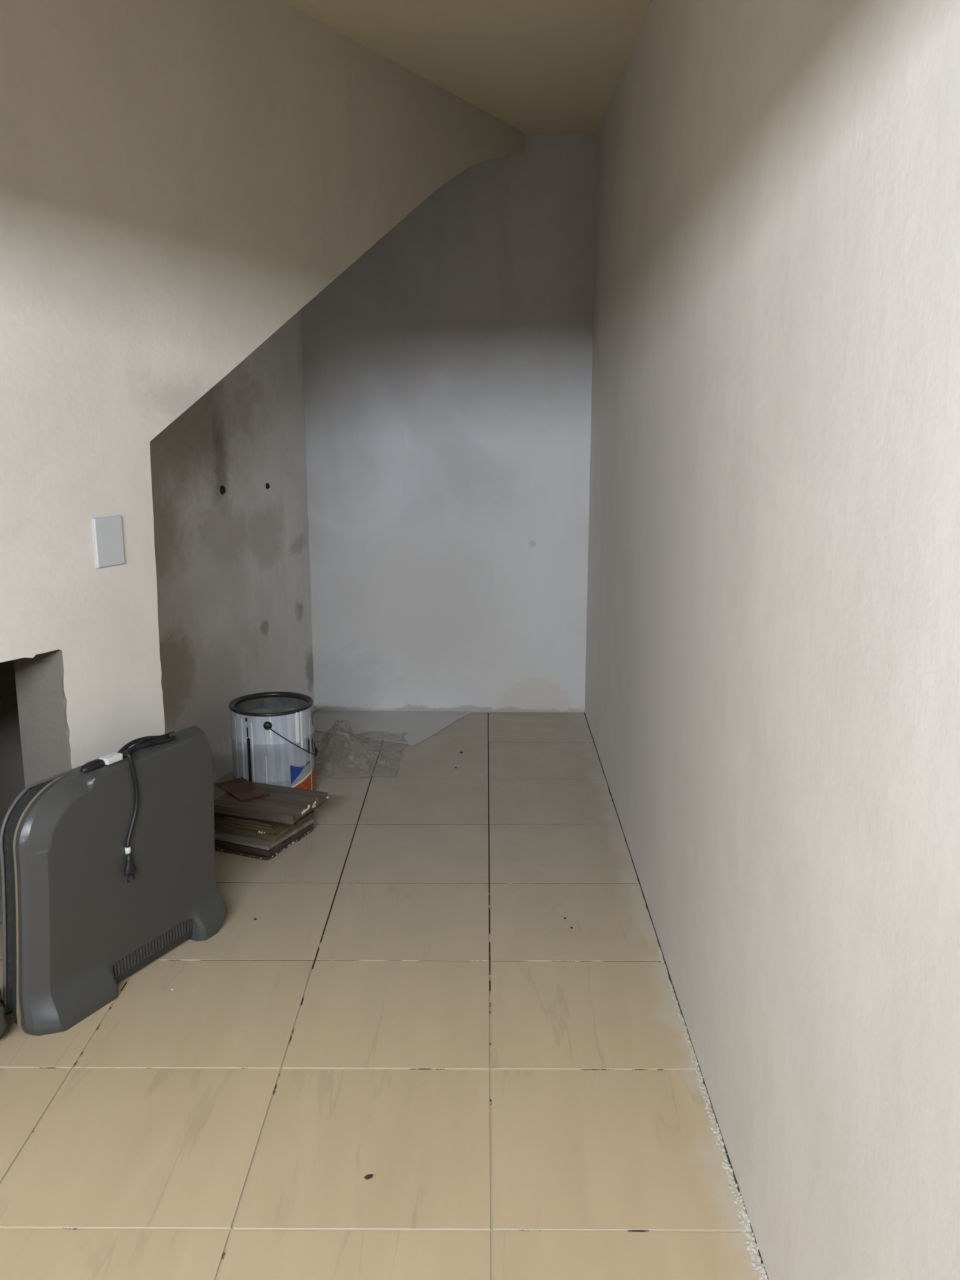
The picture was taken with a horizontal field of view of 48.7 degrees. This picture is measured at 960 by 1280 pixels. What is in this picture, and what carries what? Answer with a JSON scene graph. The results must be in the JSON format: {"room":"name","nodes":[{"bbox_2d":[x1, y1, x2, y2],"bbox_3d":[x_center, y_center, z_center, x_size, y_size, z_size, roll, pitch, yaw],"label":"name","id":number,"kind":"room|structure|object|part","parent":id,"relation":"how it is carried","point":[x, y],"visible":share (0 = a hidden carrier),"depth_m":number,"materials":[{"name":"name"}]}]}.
{"room":"under-stairs storage area","nodes":[
{"label":"under-stairs storage area","id":0,"kind":"room"},
{"bbox_2d":[150,309,314,781],"bbox_3d":[-1.022,-0.689,3.964,0.120,2.590,1.594,3,13,13],"label":"wall","id":1,"kind":"structure","parent":0,"point":[233,567],"depth_m":4.09,"materials":[{"name":"paint"}]},
{"bbox_2d":[220,486,225,494],"bbox_3d":[-0.963,-0.561,3.967,0.013,0.034,0.034,3,13,13],"label":"pipe stub","id":2,"kind":"object","parent":1,"relation":"attached to","point":[222,488],"visible":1,"depth_m":3.96,"materials":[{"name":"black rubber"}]},
{"bbox_2d":[0,0,524,786],"bbox_3d":[-0.846,-0.483,2.887,0.170,2.530,4.233,6,14,26],"label":"wall","id":3,"kind":"structure","parent":0,"point":[180,179],"depth_m":2.63,"materials":[{"name":"paint"}]},
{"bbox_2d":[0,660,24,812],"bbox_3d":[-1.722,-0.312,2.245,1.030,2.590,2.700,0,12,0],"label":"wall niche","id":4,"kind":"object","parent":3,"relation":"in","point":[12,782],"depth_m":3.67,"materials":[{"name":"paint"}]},
{"bbox_2d":[92,515,124,568],"bbox_3d":[-0.913,-0.242,2.608,0.008,0.124,0.092,6,14,26],"label":"switch plate","id":5,"kind":"object","parent":3,"relation":"attached to","point":[107,530],"visible":1,"depth_m":2.60,"materials":[{"name":"plastic"}]},
{"bbox_2d":[0,712,765,1279],"bbox_3d":[-0.746,0.915,2.505,2.683,0.080,5.295,0,12,0],"label":"floor","id":6,"kind":"structure","parent":0,"point":[410,1001],"depth_m":2.27,"materials":[{"name":"tile"}]},
{"bbox_2d":[0,989,7,1037],"bbox_3d":[-1.117,0.834,2.327,0.087,0.155,0.184,6,14,26],"label":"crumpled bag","id":7,"kind":"object","parent":6,"relation":"on","point":[3,1022],"visible":1,"depth_m":2.37,"materials":[{"name":"black plastic"}]},
{"bbox_2d":[0,726,225,1035],"bbox_3d":[-0.885,0.549,2.621,0.136,0.586,0.650,6,14,26],"label":"case","id":8,"kind":"object","parent":6,"relation":"on","point":[107,862],"visible":1,"depth_m":2.52,"materials":[{"name":"grey plastic"}]},
{"bbox_3d":[-0.949,0.553,2.643,0.004,0.510,0.614,6,14,26],"label":"guard panel","id":9,"kind":"part","parent":8,"relation":"part of","materials":[{"name":"grey plastic"}]},
{"bbox_3d":[-0.915,0.298,2.498,0.025,0.026,0.065,6,14,26],"label":"control knob","id":10,"kind":"part","parent":8,"relation":"part of","materials":[{"name":"black plastic"}]},
{"bbox_3d":[-0.860,0.392,2.579,0.040,0.249,0.054,6,14,26],"label":"power cord","id":11,"kind":"part","parent":8,"relation":"part of","materials":[{"name":"black rubber"}]},
{"bbox_2d":[112,919,191,976],"bbox_3d":[-0.852,0.782,2.714,0.166,0.060,0.277,0,12,0],"label":"vent","id":12,"kind":"object","parent":8,"relation":"attached to","point":[134,956],"depth_m":2.69,"materials":[{"name":"plastic"}]},
{"bbox_3d":[-0.846,0.807,2.714,0.029,0.022,0.288,6,14,26],"label":"rail","id":13,"kind":"part","parent":8,"relation":"part of","materials":[{"name":"plastic"}]},
{"bbox_2d":[215,829,312,860],"bbox_3d":[-0.750,0.652,3.502,0.304,0.009,0.269,5,13,23],"label":"board","id":14,"kind":"object","parent":6,"relation":"on","point":[217,848],"visible":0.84,"depth_m":3.38,"materials":[{"name":"brown wood"}]},
{"bbox_2d":[214,823,313,856],"bbox_3d":[-0.746,0.636,3.506,0.302,0.018,0.256,6,14,24],"label":"board","id":15,"kind":"object","parent":14,"relation":"on","point":[305,830],"visible":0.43,"depth_m":3.39,"materials":[{"name":"brown wood"}]},
{"bbox_2d":[214,819,312,849],"bbox_3d":[-0.748,0.619,3.508,0.300,0.011,0.255,6,14,24],"label":"board","id":16,"kind":"object","parent":15,"relation":"on","point":[247,841],"visible":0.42,"depth_m":3.40,"materials":[{"name":"wood"}]},
{"bbox_2d":[214,811,314,841],"bbox_3d":[-0.742,0.594,3.529,0.300,0.028,0.235,5,13,23],"label":"board","id":17,"kind":"object","parent":16,"relation":"on","point":[267,831],"visible":0.6,"depth_m":3.44,"materials":[{"name":"brown wood"}]},
{"bbox_3d":[-0.742,0.584,3.527,0.220,0.007,0.155,5,13,23],"label":"moulding","id":18,"kind":"part","parent":17,"relation":"part of","materials":[{"name":"brown wood"}]},
{"bbox_3d":[-0.742,0.584,3.527,0.176,0.007,0.111,5,13,23],"label":"moulding","id":19,"kind":"part","parent":17,"relation":"part of","materials":[{"name":"brown wood"}]},
{"bbox_3d":[-0.742,0.584,3.527,0.264,0.007,0.199,5,13,23],"label":"moulding","id":20,"kind":"part","parent":17,"relation":"part of","materials":[{"name":"brown wood"}]},
{"bbox_2d":[214,805,320,825],"bbox_3d":[-0.714,0.563,3.571,0.302,0.014,0.206,5,13,21],"label":"board","id":21,"kind":"object","parent":17,"relation":"on","point":[320,805],"visible":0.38,"depth_m":3.48,"materials":[{"name":"brown wood"}]},
{"bbox_2d":[214,782,328,824],"bbox_3d":[-0.707,0.542,3.557,0.326,0.030,0.236,5,13,20],"label":"board","id":22,"kind":"object","parent":21,"relation":"on","point":[287,805],"visible":0.95,"depth_m":3.51,"materials":[{"name":"brown wood"}]},
{"bbox_2d":[215,777,269,801],"bbox_3d":[-0.814,0.510,3.627,0.105,0.006,0.205,-10,16,-37],"label":"board","id":23,"kind":"object","parent":22,"relation":"on","point":[242,789],"visible":1,"depth_m":3.61,"materials":[{"name":"brown wood"}]},
{"bbox_2d":[228,691,317,790],"bbox_3d":[-0.750,0.396,3.869,0.312,0.352,0.317,-3,13,-11],"label":"paint can","id":24,"kind":"object","parent":6,"relation":"on","point":[272,736],"visible":0.88,"depth_m":3.75,"materials":[{"name":"white metal"}]},
{"bbox_3d":[-0.677,0.346,3.865,0.160,0.164,0.316,-1,12,-5],"label":"wire handle","id":25,"kind":"part","parent":24,"relation":"part of","materials":[{"name":"black metal"}]},
{"bbox_2d":[290,759,311,783],"bbox_3d":[-0.636,0.470,3.801,0.011,0.073,0.112,8,15,34],"label":"print","id":26,"kind":"object","parent":24,"relation":"on","point":[300,769],"depth_m":3.79},
{"bbox_3d":[-0.630,0.498,3.827,0.020,0.139,0.149,6,14,26],"label":"label panel","id":27,"kind":"part","parent":24,"relation":"part of","materials":[{"name":"paper"}]},
{"bbox_2d":[294,767,315,790],"bbox_3d":[-0.629,0.516,3.834,0.021,0.100,0.154,6,14,25],"label":"print","id":28,"kind":"object","parent":24,"relation":"attached to","point":[304,777],"depth_m":3.81},
{"bbox_2d":[315,720,407,776],"bbox_3d":[-0.496,0.398,4.354,0.388,0.131,0.612,0,12,0],"label":"plastic film","id":29,"kind":"object","parent":6,"relation":"on","point":[362,760],"visible":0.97,"depth_m":4.29,"materials":[{"name":"grey"}]},
{"bbox_2d":[364,1174,372,1178],"bbox_3d":[-0.205,0.992,1.958,0.017,0.006,0.010,-5,13,-22],"label":"crumb","id":30,"kind":"object","parent":6,"relation":"on","point":[369,1176],"visible":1,"depth_m":1.96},
{"bbox_2d":[313,711,471,744],"bbox_3d":[-0.416,0.388,4.717,0.758,0.003,0.494,0,12,0],"label":"sheet","id":31,"kind":"object","parent":6,"relation":"on","point":[417,726],"visible":0.88,"depth_m":4.78,"materials":[{"name":"clear plastic"}]},
{"bbox_2d":[301,133,596,712],"bbox_3d":[-0.367,-0.915,4.767,1.713,2.690,0.150,0,12,0],"label":"wall","id":32,"kind":"structure","parent":0,"point":[447,369],"depth_m":4.70,"materials":[{"name":"paint"}]},
{"bbox_2d":[281,0,650,132],"bbox_3d":[-0.806,-1.612,1.891,2.563,0.100,5.175,0,12,0],"label":"ceiling","id":33,"kind":"structure","parent":0,"point":[535,66],"depth_m":3.35,"materials":[{"name":"paint"}]},
{"bbox_2d":[584,0,959,1279],"bbox_3d":[0.537,-0.361,2.234,0.176,2.690,5.325,0,12,0],"label":"wall","id":34,"kind":"structure","parent":0,"point":[772,712],"depth_m":1.59,"materials":[{"name":"paint"}]}
]}

